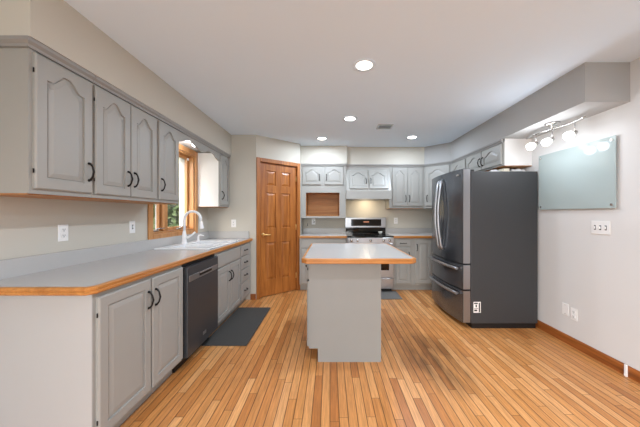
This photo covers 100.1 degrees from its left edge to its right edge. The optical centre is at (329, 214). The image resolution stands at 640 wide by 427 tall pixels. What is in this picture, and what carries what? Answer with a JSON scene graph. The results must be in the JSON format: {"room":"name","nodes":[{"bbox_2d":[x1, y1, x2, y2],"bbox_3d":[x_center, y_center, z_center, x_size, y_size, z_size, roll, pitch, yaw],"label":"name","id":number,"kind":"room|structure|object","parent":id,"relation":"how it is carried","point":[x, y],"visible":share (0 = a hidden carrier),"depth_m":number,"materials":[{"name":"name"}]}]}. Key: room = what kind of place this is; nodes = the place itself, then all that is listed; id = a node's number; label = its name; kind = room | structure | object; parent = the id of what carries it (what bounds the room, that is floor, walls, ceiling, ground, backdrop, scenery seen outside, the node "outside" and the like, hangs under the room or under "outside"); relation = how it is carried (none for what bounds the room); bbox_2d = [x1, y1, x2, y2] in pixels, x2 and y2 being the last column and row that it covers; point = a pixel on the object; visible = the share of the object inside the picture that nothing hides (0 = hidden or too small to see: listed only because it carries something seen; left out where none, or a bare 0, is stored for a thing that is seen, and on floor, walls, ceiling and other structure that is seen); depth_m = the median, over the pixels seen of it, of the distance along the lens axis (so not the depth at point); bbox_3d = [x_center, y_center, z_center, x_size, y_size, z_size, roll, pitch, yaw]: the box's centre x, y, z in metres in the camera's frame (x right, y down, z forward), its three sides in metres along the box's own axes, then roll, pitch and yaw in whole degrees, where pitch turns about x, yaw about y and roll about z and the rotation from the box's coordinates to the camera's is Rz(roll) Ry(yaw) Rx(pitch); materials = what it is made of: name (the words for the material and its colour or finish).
{"room":"kitchen","nodes":[
{"label":"kitchen","id":0,"kind":"room"},
{"bbox_2d":[0,143,207,259],"bbox_3d":[-1.910,0.043,1.490,0.200,2.445,7.380,0,0,0],"label":"wall","id":1,"kind":"structure","parent":0,"point":[28,226],"depth_m":1.83,"materials":[{"name":"beige paint"}]},
{"bbox_2d":[0,35,95,198],"bbox_3d":[-1.626,-0.485,1.494,0.366,0.773,0.377,0,0,0],"label":"upper cabinet","id":2,"kind":"object","parent":1,"relation":"attached to","point":[46,97],"visible":1,"depth_m":1.38,"materials":[{"name":"grey paint"}]},
{"bbox_2d":[58,224,67,241],"bbox_3d":[-1.805,0.125,1.815,0.009,0.114,0.070,0,0,0],"label":"wall outlet","id":3,"kind":"object","parent":1,"relation":"attached to","point":[62,228],"visible":1,"depth_m":1.81,"materials":[{"name":"white plastic"}]},
{"bbox_2d":[60,76,158,202],"bbox_3d":[-1.626,-0.485,1.999,0.366,0.773,0.629,0,0,0],"label":"upper cabinet","id":4,"kind":"object","parent":1,"relation":"attached to","point":[124,129],"visible":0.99,"depth_m":1.92,"materials":[{"name":"grey paint"}]},
{"bbox_2d":[129,221,134,232],"bbox_3d":[-1.802,0.115,2.450,0.016,0.114,0.070,0,0,0],"label":"switch plate","id":5,"kind":"object","parent":1,"relation":"attached to","point":[131,223],"visible":1,"depth_m":2.44,"materials":[{"name":"white plastic"}]},
{"bbox_2d":[133,113,180,203],"bbox_3d":[-1.626,-0.485,2.479,0.366,0.773,0.327,0,0,0],"label":"upper cabinet","id":6,"kind":"object","parent":1,"relation":"attached to","point":[167,130],"visible":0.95,"depth_m":2.45,"materials":[{"name":"grey paint"}]},
{"bbox_2d":[148,144,197,239],"bbox_3d":[-1.910,-0.285,3.145,0.240,1.110,0.980,0,0,0],"label":"window","id":7,"kind":"structure","parent":1,"relation":"in","point":[188,163],"depth_m":3.52,"materials":[{"name":"brown wood"}]},
{"bbox_2d":[179,141,197,150],"bbox_3d":[-1.665,-0.868,3.136,0.289,0.011,0.980,0,0,0],"label":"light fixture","id":8,"kind":"structure","parent":0,"point":[187,143],"depth_m":3.31,"materials":[{"name":"white paint"}]},
{"bbox_2d":[208,135,255,298],"bbox_3d":[-1.455,0.043,4.030,0.710,2.445,0.100,0,0,0],"label":"wall","id":9,"kind":"structure","parent":0,"point":[242,161],"depth_m":3.98,"materials":[{"name":"beige paint"}]},
{"bbox_2d":[198,150,230,207],"bbox_3d":[-1.626,-0.485,3.803,0.366,0.773,0.348,0,0,0],"label":"upper cabinet","id":10,"kind":"object","parent":9,"relation":"attached to","point":[213,175],"visible":0.97,"depth_m":3.63,"materials":[{"name":"grey paint"}]},
{"bbox_2d":[178,126,220,160],"bbox_3d":[-1.495,-0.796,3.137,0.046,0.152,0.986,0,0,0],"label":"valance","id":11,"kind":"object","parent":10,"relation":"attached to","point":[199,143],"visible":0.95,"depth_m":3.05,"materials":[{"name":"grey paint"}]},
{"bbox_2d":[231,220,235,226],"bbox_3d":[-1.430,0.135,3.975,0.070,0.114,0.009,0,0,0],"label":"wall outlet","id":12,"kind":"object","parent":9,"relation":"attached to","point":[233,222],"visible":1,"depth_m":3.97,"materials":[{"name":"white plastic"}]},
{"bbox_2d":[250,294,255,299],"bbox_3d":[-1.139,1.222,3.973,0.078,0.085,0.014,0,0,0],"label":"baseboard","id":13,"kind":"structure","parent":9,"relation":"attached to","point":[252,296],"depth_m":3.97,"materials":[{"name":"brown wood"}]},
{"bbox_2d":[256,135,299,162],"bbox_3d":[-0.835,0.043,4.278,0.790,2.445,0.100,0,0,-41],"label":"wall","id":14,"kind":"structure","parent":0,"point":[266,147],"depth_m":4.22,"materials":[{"name":"beige paint"}]},
{"bbox_2d":[256,157,299,298],"bbox_3d":[-0.822,0.207,4.262,0.782,2.115,0.142,0,0,-41],"label":"door","id":15,"kind":"structure","parent":14,"relation":"in","point":[277,181],"depth_m":4.23,"materials":[{"name":"brown wood"}]},
{"bbox_2d":[300,145,302,234],"bbox_3d":[-0.555,0.043,4.765,0.100,2.445,0.530,0,0,0],"label":"wall","id":16,"kind":"structure","parent":0,"point":[301,219],"depth_m":4.59,"materials":[{"name":"beige paint"}]},
{"bbox_2d":[64,0,639,146],"bbox_3d":[0.210,-1.230,1.415,4.640,0.100,7.630,0,0,0],"label":"ceiling","id":17,"kind":"structure","parent":0,"point":[283,70],"depth_m":1.95,"materials":[{"name":"white paint"}]},
{"bbox_2d":[0,0,629,163],"bbox_3d":[0.260,-1.027,3.171,4.140,0.306,3.717,0,0,0],"label":"soffit","id":18,"kind":"object","parent":17,"relation":"attached to","point":[55,24],"depth_m":2.20,"materials":[{"name":"beige paint"}]},
{"bbox_2d":[526,115,585,149],"bbox_3d":[2.112,-0.762,2.567,0.161,0.222,0.658,0,0,-9],"label":"track light","id":19,"kind":"object","parent":18,"relation":"attached to","point":[569,135],"visible":1,"depth_m":2.54,"materials":[{"name":"silver metal"}]},
{"bbox_2d":[316,137,327,139],"bbox_3d":[-0.125,-1.177,4.170,0.188,0.006,0.188,0,0,0],"label":"recessed light","id":20,"kind":"object","parent":17,"relation":"in","point":[317,138],"visible":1,"depth_m":4.15,"materials":[{"name":"white paint"}]},
{"bbox_2d":[342,116,357,121],"bbox_3d":[0.247,-1.177,3.304,0.188,0.006,0.188,0,0,0],"label":"recessed light","id":21,"kind":"object","parent":17,"relation":"in","point":[346,118],"visible":1,"depth_m":3.29,"materials":[{"name":"white paint"}]},
{"bbox_2d":[352,58,375,71],"bbox_3d":[0.270,-1.177,2.120,0.188,0.006,0.188,0,0,0],"label":"recessed light","id":22,"kind":"object","parent":17,"relation":"in","point":[365,64],"visible":1,"depth_m":2.12,"materials":[{"name":"white paint"}]},
{"bbox_2d":[376,124,393,128],"bbox_3d":[0.735,-1.176,3.600,0.200,0.008,0.170,0,0,0],"label":"ceiling vent","id":23,"kind":"object","parent":17,"relation":"in","point":[380,126],"visible":1,"depth_m":3.59,"materials":[{"name":"silver metal"}]},
{"bbox_2d":[406,135,417,138],"bbox_3d":[1.255,-1.177,4.100,0.188,0.006,0.188,0,0,0],"label":"recessed light","id":24,"kind":"object","parent":17,"relation":"in","point":[412,136],"visible":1,"depth_m":4.10,"materials":[{"name":"white paint"}]},
{"bbox_2d":[303,200,431,227],"bbox_3d":[0.260,0.043,5.105,4.140,2.445,0.150,0,0,0],"label":"wall","id":25,"kind":"structure","parent":0,"point":[407,218],"depth_m":5.03,"materials":[{"name":"beige paint"}]},
{"bbox_2d":[301,164,345,217],"bbox_3d":[-0.114,-0.404,4.811,0.778,0.937,0.436,0,0,0],"label":"upper cabinet","id":26,"kind":"object","parent":25,"relation":"attached to","point":[323,186],"visible":1,"depth_m":4.65,"materials":[{"name":"grey paint"}]},
{"bbox_2d":[303,228,344,232],"bbox_3d":[-0.114,0.326,5.019,0.780,0.135,0.020,0,0,0],"label":"backsplash","id":27,"kind":"structure","parent":25,"relation":"attached to","point":[305,230],"depth_m":5.01,"materials":[{"name":"grey laminate"}]},
{"bbox_2d":[346,164,391,200],"bbox_3d":[0.656,-0.564,4.766,0.760,0.617,0.524,0,0,0],"label":"upper cabinet","id":28,"kind":"object","parent":25,"relation":"attached to","point":[363,181],"visible":1,"depth_m":4.57,"materials":[{"name":"grey wood"}]},
{"bbox_2d":[385,164,423,208],"bbox_3d":[1.346,-0.485,4.836,0.614,0.773,0.384,0,0,0],"label":"upper cabinet","id":29,"kind":"object","parent":25,"relation":"attached to","point":[407,180],"visible":1,"depth_m":4.68,"materials":[{"name":"grey paint"}]},
{"bbox_2d":[385,228,431,232],"bbox_3d":[1.684,0.326,5.019,1.290,0.135,0.020,0,0,0],"label":"backsplash","id":30,"kind":"structure","parent":25,"relation":"attached to","point":[387,230],"depth_m":5.01,"materials":[{"name":"grey laminate"}]},
{"bbox_2d":[424,161,450,208],"bbox_3d":[1.983,-0.488,4.703,0.691,0.767,0.649,0,0,0],"label":"upper cabinet","id":31,"kind":"object","parent":25,"relation":"attached to","point":[432,170],"visible":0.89,"depth_m":4.61,"materials":[{"name":"grey paint"}]},
{"bbox_2d":[119,290,639,426],"bbox_3d":[0.210,1.305,1.415,4.640,0.080,7.630,0,0,0],"label":"floor","id":32,"kind":"structure","parent":0,"point":[435,369],"depth_m":2.02,"materials":[{"name":"brown wood"}]},
{"bbox_2d":[0,265,182,426],"bbox_3d":[-1.462,0.830,1.728,0.676,0.871,0.802,0,0,0],"label":"base cabinet","id":33,"kind":"object","parent":32,"relation":"on","point":[93,360],"visible":0.98,"depth_m":1.33,"materials":[{"name":"grey paint"}]},
{"bbox_2d":[0,231,251,295],"bbox_3d":[-1.480,0.322,2.633,0.659,0.142,2.688,0,0,0],"label":"countertop","id":34,"kind":"structure","parent":33,"relation":"on","point":[93,270],"depth_m":1.72,"materials":[{"name":"grey laminate"}]},
{"bbox_2d":[181,210,203,243],"bbox_3d":[-1.595,0.147,3.110,0.262,0.389,0.072,0,0,0],"label":"faucet","id":35,"kind":"object","parent":34,"relation":"on","point":[185,237],"visible":0.99,"depth_m":3.10,"materials":[{"name":"white metal"}]},
{"bbox_2d":[154,240,237,249],"bbox_3d":[-1.490,0.443,3.110,0.554,0.202,0.844,0,0,0],"label":"sink","id":36,"kind":"object","parent":34,"relation":"in","point":[202,244],"visible":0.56,"depth_m":3.08,"materials":[{"name":"white ceramic"}]},
{"bbox_2d":[172,254,217,372],"bbox_3d":[-1.442,0.834,2.436,0.636,0.862,0.596,0,0,0],"label":"dishwasher","id":37,"kind":"object","parent":32,"relation":"on","point":[200,276],"visible":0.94,"depth_m":2.34,"materials":[{"name":"grey metal"}]},
{"bbox_2d":[214,245,239,326],"bbox_3d":[-1.462,0.830,3.122,0.676,0.871,0.759,0,0,0],"label":"base cabinet","id":38,"kind":"object","parent":32,"relation":"on","point":[229,259],"visible":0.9,"depth_m":3.07,"materials":[{"name":"grey paint"}]},
{"bbox_2d":[201,307,269,345],"bbox_3d":[-1.018,1.259,3.090,0.435,0.012,1.040,0,0,0],"label":"floor mat","id":39,"kind":"object","parent":32,"relation":"on","point":[239,328],"visible":1,"depth_m":2.94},
{"bbox_2d":[234,242,249,310],"bbox_3d":[-1.462,0.830,3.740,0.676,0.871,0.473,0,0,0],"label":"base cabinet","id":40,"kind":"object","parent":32,"relation":"on","point":[244,248],"visible":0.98,"depth_m":3.64,"materials":[{"name":"grey paint"}]},
{"bbox_2d":[300,238,346,289],"bbox_3d":[-0.114,0.830,4.692,0.775,0.871,0.656,0,0,0],"label":"base cabinet","id":41,"kind":"object","parent":32,"relation":"on","point":[305,243],"visible":0.2,"depth_m":4.40,"materials":[{"name":"grey paint"}]},
{"bbox_2d":[299,228,346,237],"bbox_3d":[-0.114,0.326,4.710,0.780,0.135,0.639,0,0,0],"label":"countertop","id":42,"kind":"structure","parent":41,"relation":"on","point":[307,232],"depth_m":4.96,"materials":[{"name":"grey laminate"}]},
{"bbox_2d":[305,223,380,361],"bbox_3d":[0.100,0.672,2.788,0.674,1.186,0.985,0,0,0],"label":"base cabinet","id":43,"kind":"object","parent":32,"relation":"on","point":[344,300],"visible":0.76,"depth_m":2.29,"materials":[{"name":"grey paint"}]},
{"bbox_2d":[302,243,415,263],"bbox_3d":[0.236,0.377,2.729,0.936,0.042,1.166,0,0,0],"label":"countertop","id":44,"kind":"structure","parent":43,"relation":"on","point":[317,253],"depth_m":2.38,"materials":[{"name":"grey laminate"}]},
{"bbox_2d":[345,217,393,290],"bbox_3d":[0.657,0.662,4.646,0.756,1.206,0.747,0,0,0],"label":"range","id":45,"kind":"object","parent":32,"relation":"on","point":[357,229],"visible":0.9,"depth_m":4.45,"materials":[{"name":"silver metal"}]},
{"bbox_2d":[345,233,393,237],"bbox_3d":[0.657,0.365,4.643,0.756,0.028,0.605,0,0,0],"label":"cooktop","id":46,"kind":"object","parent":45,"relation":"in","point":[349,235],"depth_m":4.45,"materials":[{"name":"grey"}]},
{"bbox_2d":[381,291,401,298],"bbox_3d":[0.675,1.260,4.185,0.810,0.010,0.410,0,0,0],"label":"floor mat","id":47,"kind":"object","parent":32,"relation":"on","point":[384,294],"visible":0.42,"depth_m":4.14,"materials":[{"name":"grey fabric"}]},
{"bbox_2d":[392,238,431,289],"bbox_3d":[1.370,0.830,4.692,0.659,0.871,0.656,0,0,0],"label":"base cabinet","id":48,"kind":"object","parent":32,"relation":"on","point":[415,276],"visible":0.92,"depth_m":4.40,"materials":[{"name":"grey paint"}]},
{"bbox_2d":[385,228,431,237],"bbox_3d":[1.684,0.326,4.710,1.290,0.135,0.639,0,0,0],"label":"countertop","id":49,"kind":"structure","parent":48,"relation":"on","point":[396,232],"depth_m":5.01,"materials":[{"name":"grey laminate"}]},
{"bbox_2d":[429,169,537,327],"bbox_3d":[1.824,0.379,3.424,0.956,1.772,0.913,0,0,0],"label":"refrigerator","id":50,"kind":"object","parent":32,"relation":"on","point":[484,257],"visible":1,"depth_m":2.97,"materials":[{"name":"grey metal"}]},
{"bbox_2d":[510,168,524,170],"bbox_3d":[2.246,-0.516,3.221,0.193,0.077,0.197,0,0,-42],"label":"plastic bag","id":51,"kind":"object","parent":50,"relation":"on","point":[517,169],"visible":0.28,"depth_m":3.16,"materials":[{"name":"white plastic"}]},
{"bbox_2d":[521,58,639,370],"bbox_3d":[2.405,0.043,1.490,0.150,2.445,7.380,0,0,0],"label":"wall","id":52,"kind":"structure","parent":0,"point":[596,275],"depth_m":2.29,"materials":[{"name":"grey paint"}]},
{"bbox_2d":[451,155,465,171],"bbox_3d":[2.136,-0.485,4.160,0.384,0.773,0.477,0,0,0],"label":"upper cabinet","id":53,"kind":"object","parent":52,"relation":"attached to","point":[459,163],"visible":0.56,"depth_m":4.12,"materials":[{"name":"grey paint"}]},
{"bbox_2d":[465,139,531,170],"bbox_3d":[2.136,-0.715,3.502,0.384,0.315,0.832,0,0,0],"label":"upper cabinet","id":54,"kind":"object","parent":52,"relation":"attached to","point":[511,153],"visible":0.97,"depth_m":3.13,"materials":[{"name":"grey paint"}]},
{"bbox_2d":[562,302,568,315],"bbox_3d":[2.326,0.937,2.650,0.007,0.114,0.070,0,0,0],"label":"cover plate","id":55,"kind":"object","parent":52,"relation":"attached to","point":[565,307],"visible":1,"depth_m":2.65,"materials":[{"name":"white plastic"}]},
{"bbox_2d":[571,307,577,321],"bbox_3d":[2.325,0.953,2.555,0.009,0.114,0.070,0,0,0],"label":"wall outlet","id":56,"kind":"object","parent":52,"relation":"attached to","point":[574,312],"visible":1,"depth_m":2.55,"materials":[{"name":"white plastic"}]},
{"bbox_2d":[539,135,615,209],"bbox_3d":[2.315,-0.345,2.565,0.028,0.590,0.800,0,0,0],"label":"board","id":57,"kind":"object","parent":52,"relation":"attached to","point":[583,176],"visible":1,"depth_m":2.46,"materials":[{"name":"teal glass"}]},
{"bbox_2d":[536,320,639,382],"bbox_3d":[2.322,1.222,0.850,0.014,0.085,6.100,0,0,0],"label":"baseboard","id":58,"kind":"structure","parent":52,"relation":"attached to","point":[613,363],"depth_m":2.37,"materials":[{"name":"brown wood"}]},
{"bbox_2d":[591,221,609,234],"bbox_3d":[2.322,0.115,2.305,0.016,0.114,0.162,0,0,0],"label":"switch plate","id":59,"kind":"object","parent":52,"relation":"attached to","point":[597,227],"visible":1,"depth_m":2.30,"materials":[{"name":"white plastic"}]},
{"bbox_2d":[624,364,627,376],"bbox_3d":[2.306,1.219,2.090,0.016,0.092,0.018,0,0,0],"label":"door stop","id":60,"kind":"object","parent":52,"relation":"attached to","point":[625,365],"visible":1,"depth_m":2.08,"materials":[{"name":"white plastic"}]},
{"label":"outside","id":61,"kind":"structure","parent":0,"visible":0},
{"bbox_3d":[0.000,1.715,10.000,80.000,0.100,80.000,0,0,0],"label":"ground","id":62,"kind":"structure","parent":61,"visible":0},
{"bbox_2d":[153,201,178,229],"bbox_3d":[-4.707,0.524,7.606,2.541,2.299,2.560,0,0,0],"label":"shrub","id":63,"kind":"object","parent":62,"relation":"on","point":[173,209],"visible":0.09,"depth_m":6.93,"materials":[{"name":"green plant"}]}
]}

